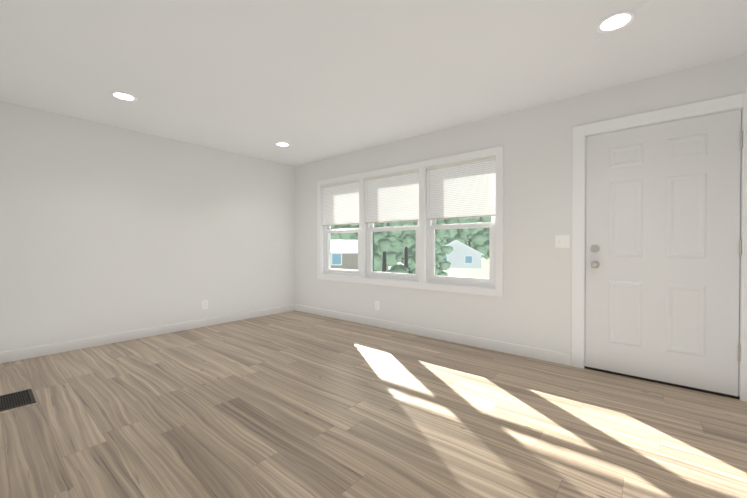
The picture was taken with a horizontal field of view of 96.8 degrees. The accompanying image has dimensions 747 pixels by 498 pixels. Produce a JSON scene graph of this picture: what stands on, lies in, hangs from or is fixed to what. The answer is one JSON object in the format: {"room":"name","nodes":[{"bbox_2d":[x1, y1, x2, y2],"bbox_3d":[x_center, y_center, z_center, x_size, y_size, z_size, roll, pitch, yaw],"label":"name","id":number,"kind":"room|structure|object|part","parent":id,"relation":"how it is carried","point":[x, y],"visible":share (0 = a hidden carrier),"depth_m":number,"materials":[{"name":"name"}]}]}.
{"room":"empty living room","nodes":[
{"label":"empty living room","id":0,"kind":"room"},
{"bbox_2d":[0,101,294,351],"bbox_3d":[-2.630,-0.161,4.070,0.120,2.400,3.964,0,1,40],"label":"wall","id":1,"kind":"structure","parent":0,"point":[105,229],"depth_m":3.76,"materials":[{"name":"paint"}]},
{"bbox_2d":[0,304,295,363],"bbox_3d":[-2.424,0.985,4.219,0.017,0.105,3.441,0,1,40],"label":"baseboard","id":2,"kind":"structure","parent":1,"relation":"attached to","point":[48,349],"depth_m":3.76,"materials":[{"name":"paint"}]},
{"bbox_2d":[202,300,207,308],"bbox_3d":[-2.251,0.743,4.430,0.009,0.115,0.070,0,1,40],"label":"electrical outlet","id":3,"kind":"object","parent":1,"relation":"attached to","point":[204,304],"visible":1,"depth_m":4.43,"materials":[{"name":"white plastic"}]},
{"bbox_2d":[0,310,746,497],"bbox_3d":[-0.530,1.114,2.397,5.562,0.120,4.174,0,1,40],"label":"floor","id":4,"kind":"structure","parent":0,"point":[294,404],"depth_m":2.01,"materials":[{"name":"wood"}]},
{"bbox_2d":[0,389,35,411],"bbox_3d":[-2.548,1.054,2.266,0.330,0.004,0.315,0,1,40],"label":"floor vent","id":5,"kind":"object","parent":4,"relation":"in","point":[16,399],"visible":1,"depth_m":2.32,"materials":[{"name":"brown metal"}]},
{"bbox_2d":[0,0,746,166],"bbox_3d":[-0.530,-1.406,2.374,5.562,0.120,4.174,0,1,40],"label":"ceiling","id":6,"kind":"structure","parent":0,"point":[309,81],"depth_m":2.37,"materials":[{"name":"paint"}]},
{"bbox_2d":[110,91,136,101],"bbox_3d":[-2.207,-1.347,2.933,0.196,0.007,0.196,0,1,40],"label":"recessed light","id":7,"kind":"object","parent":6,"relation":"in","point":[123,96],"visible":1,"depth_m":2.93,"materials":[{"name":"paint"}]},
{"bbox_2d":[275,142,289,146],"bbox_3d":[-1.184,-1.360,4.321,0.196,0.007,0.196,0,1,40],"label":"recessed light","id":8,"kind":"object","parent":6,"relation":"in","point":[282,144],"visible":0.98,"depth_m":4.32,"materials":[{"name":"paint"}]},
{"bbox_2d":[553,0,651,72],"bbox_3d":[1.501,-1.340,1.757,0.004,0.002,1.584,0,1,-9],"label":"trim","id":9,"kind":"structure","parent":6,"relation":"attached to","point":[599,38],"depth_m":2.17,"materials":[{"name":"paint"}]},
{"bbox_2d":[595,10,635,32],"bbox_3d":[1.429,-1.338,1.961,0.196,0.007,0.196,0,1,40],"label":"recessed light","id":10,"kind":"object","parent":6,"relation":"in","point":[614,22],"visible":1,"depth_m":1.95,"materials":[{"name":"paint"}]},
{"bbox_2d":[295,54,746,354],"bbox_3d":[0.758,-0.160,3.925,5.502,2.400,0.160,0,1,40],"label":"wall","id":11,"kind":"structure","parent":0,"point":[532,307],"depth_m":3.25,"materials":[{"name":"paint"}]},
{"bbox_2d":[375,301,378,309],"bbox_3d":[0.045,0.755,4.419,0.070,0.115,0.009,0,1,40],"label":"electrical outlet","id":12,"kind":"object","parent":11,"relation":"attached to","point":[376,305],"visible":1,"depth_m":4.42,"materials":[{"name":"white plastic"}]},
{"bbox_2d":[317,146,503,296],"bbox_3d":[0.289,-0.286,4.340,2.869,1.555,0.233,0,1,40],"label":"window","id":13,"kind":"structure","parent":11,"relation":"in","point":[422,166],"depth_m":3.96,"materials":[{"name":"paint"}]},
{"bbox_2d":[322,180,358,225],"bbox_3d":[-0.484,-0.653,4.882,0.783,0.577,0.010,0,1,40],"label":"window blind","id":14,"kind":"object","parent":13,"relation":"attached to","point":[340,204],"visible":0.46,"depth_m":4.87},
{"bbox_2d":[365,169,418,223],"bbox_3d":[0.224,-0.647,4.290,0.873,0.577,0.010,0,1,40],"label":"window blind","id":15,"kind":"object","parent":13,"relation":"attached to","point":[394,198],"visible":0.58,"depth_m":4.26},
{"bbox_2d":[330,218,488,277],"bbox_3d":[0.282,-0.290,4.332,2.523,1.201,0.038,0,1,40],"label":"window panel","id":16,"kind":"object","parent":13,"relation":"attached to","point":[414,246],"visible":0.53,"depth_m":4.16,"materials":[{"name":"clear glass"}]},
{"bbox_2d":[426,156,495,219],"bbox_3d":[0.949,-0.642,3.683,0.819,0.577,0.010,0,1,40],"label":"window blind","id":17,"kind":"object","parent":13,"relation":"attached to","point":[472,192],"visible":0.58,"depth_m":3.65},
{"bbox_2d":[296,304,570,365],"bbox_3d":[0.226,0.984,4.264,4.026,0.105,0.017,0,1,40],"label":"baseboard","id":18,"kind":"structure","parent":11,"relation":"attached to","point":[479,342],"depth_m":3.69,"materials":[{"name":"paint"}]},
{"bbox_2d":[555,235,569,247],"bbox_3d":[1.713,-0.069,3.009,0.116,0.115,0.020,0,1,40],"label":"switch plate","id":19,"kind":"object","parent":11,"relation":"attached to","point":[562,241],"visible":1,"depth_m":3.01,"materials":[{"name":"white plastic"}]},
{"bbox_2d":[571,93,746,401],"bbox_3d":[2.253,-0.014,2.664,1.116,2.131,0.178,0,1,40],"label":"door frame","id":20,"kind":"structure","parent":11,"relation":"attached to","point":[581,133],"depth_m":2.71,"materials":[{"name":"paint"}]},
{"bbox_2d":[584,174,740,399],"bbox_3d":[2.269,0.034,2.682,0.925,2.036,0.189,0,1,40],"label":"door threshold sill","id":21,"kind":"structure","parent":11,"relation":"attached to","point":[674,385],"depth_m":2.54,"materials":[{"name":"black rubber"}]},
{"bbox_2d":[585,109,740,395],"bbox_3d":[2.199,0.027,2.600,0.914,2.010,0.122,0,1,40],"label":"door","id":22,"kind":"structure","parent":11,"relation":"in","point":[663,234],"depth_m":2.56,"materials":[{"name":"paint"}]},
{"bbox_3d":[1.887,0.066,2.833,0.066,0.204,0.078,0,1,40],"label":"door knob","id":23,"kind":"part","parent":22,"relation":"part of","materials":[{"name":"silver metal"}]},
{"bbox_2d":[738,131,742,360],"bbox_3d":[2.563,-0.016,2.312,0.024,1.600,0.015,0,1,40],"label":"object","id":24,"kind":"structure","parent":22,"relation":"attached to","point":[740,244],"depth_m":2.31,"materials":[{"name":"white metal"}]},
{"label":"outside","id":25,"kind":"structure","parent":0,"visible":0},
{"bbox_2d":[389,258,488,278],"bbox_3d":[-2.976,2.750,34.984,170.000,0.200,170.000,0,1,40],"label":"ground","id":26,"kind":"structure","parent":25,"point":[469,273],"depth_m":38.58,"materials":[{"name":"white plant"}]},
{"bbox_2d":[331,224,352,239],"bbox_3d":[-6.278,-2.547,51.053,7.763,10.094,8.047,0,1,40],"label":"tree","id":27,"kind":"object","parent":26,"relation":"on","point":[336,236],"depth_m":49.40,"materials":[{"name":"green plant"}]},
{"bbox_2d":[336,223,380,239],"bbox_3d":[-1.663,-3.151,49.918,8.618,11.323,7.150,0,1,40],"label":"tree","id":28,"kind":"object","parent":26,"relation":"on","point":[346,236],"depth_m":48.69,"materials":[{"name":"green plant"}]},
{"bbox_2d":[331,240,388,271],"bbox_3d":[-3.898,0.840,34.956,10.600,3.620,7.600,0,1,-7],"label":"house","id":29,"kind":"structure","parent":26,"relation":"on","point":[349,257],"depth_m":31.65,"materials":[{"name":"grey"}]},
{"bbox_2d":[373,232,373,270],"bbox_3d":[-0.425,-0.865,8.938,3.177,7.517,3.396,0,1,40],"label":"tree","id":30,"kind":"object","parent":26,"relation":"on","point":[373,251],"depth_m":8.72,"materials":[{"name":"green plant"}]},
{"bbox_2d":[355,222,392,271],"bbox_3d":[0.199,-1.593,27.707,4.012,8.622,3.180,0,1,40],"label":"tree","id":31,"kind":"object","parent":26,"relation":"on","point":[376,225],"depth_m":28.09,"materials":[{"name":"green plant"}]},
{"bbox_2d":[374,222,412,271],"bbox_3d":[0.748,-0.955,21.728,3.801,7.458,3.359,0,1,40],"label":"tree","id":32,"kind":"object","parent":26,"relation":"on","point":[379,247],"depth_m":21.31,"materials":[{"name":"green plant"}]},
{"bbox_2d":[389,222,415,273],"bbox_3d":[3.051,-1.810,29.360,5.070,9.025,5.300,0,1,40],"label":"tree","id":33,"kind":"object","parent":26,"relation":"on","point":[402,246],"depth_m":28.90,"materials":[{"name":"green plant"}]},
{"bbox_2d":[385,221,435,273],"bbox_3d":[1.527,-0.403,15.732,3.197,6.466,2.767,0,1,40],"label":"tree","id":34,"kind":"object","parent":26,"relation":"on","point":[404,258],"depth_m":15.60,"materials":[{"name":"green plant"}]},
{"bbox_2d":[347,217,488,258],"bbox_3d":[12.869,-5.378,71.938,37.400,15.366,11.518,0,1,8],"label":"tree","id":35,"kind":"object","parent":26,"relation":"on","point":[486,256],"depth_m":66.78,"materials":[{"name":"green plant"}]},
{"bbox_2d":[402,221,446,265],"bbox_3d":[3.422,-1.217,23.553,4.011,7.947,4.297,0,1,40],"label":"tree","id":36,"kind":"object","parent":26,"relation":"on","point":[412,249],"depth_m":22.83,"materials":[{"name":"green plant"}]},
{"bbox_2d":[412,221,452,275],"bbox_3d":[2.556,0.074,14.500,2.239,5.534,1.954,0,1,40],"label":"tree","id":37,"kind":"object","parent":26,"relation":"on","point":[440,257],"depth_m":14.27,"materials":[{"name":"green plant"}]},
{"bbox_2d":[411,218,458,255],"bbox_3d":[6.444,-2.127,36.362,6.660,9.528,6.570,0,1,40],"label":"tree","id":38,"kind":"object","parent":26,"relation":"on","point":[451,221],"depth_m":35.77,"materials":[{"name":"green plant"}]},
{"bbox_2d":[438,218,457,245],"bbox_3d":[13.169,-3.959,66.788,9.846,12.624,10.615,0,1,40],"label":"tree","id":39,"kind":"object","parent":26,"relation":"on","point":[442,243],"depth_m":63.81,"materials":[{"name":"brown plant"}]},
{"bbox_2d":[438,240,483,267],"bbox_3d":[12.119,0.611,48.803,7.100,3.820,9.600,0,1,14],"label":"house","id":40,"kind":"structure","parent":26,"relation":"on","point":[463,253],"depth_m":44.22,"materials":[{"name":"grey"}]},
{"bbox_2d":[446,218,488,246],"bbox_3d":[17.720,-3.399,62.639,8.577,11.580,7.709,0,1,40],"label":"tree","id":41,"kind":"object","parent":26,"relation":"on","point":[472,241],"depth_m":63.03,"materials":[{"name":"green plant"}]},
{"bbox_2d":[471,216,490,256],"bbox_3d":[22.714,-2.695,59.806,9.164,10.226,7.619,0,1,40],"label":"tree","id":42,"kind":"object","parent":26,"relation":"on","point":[484,249],"depth_m":59.68,"materials":[{"name":"green plant"}]}
]}

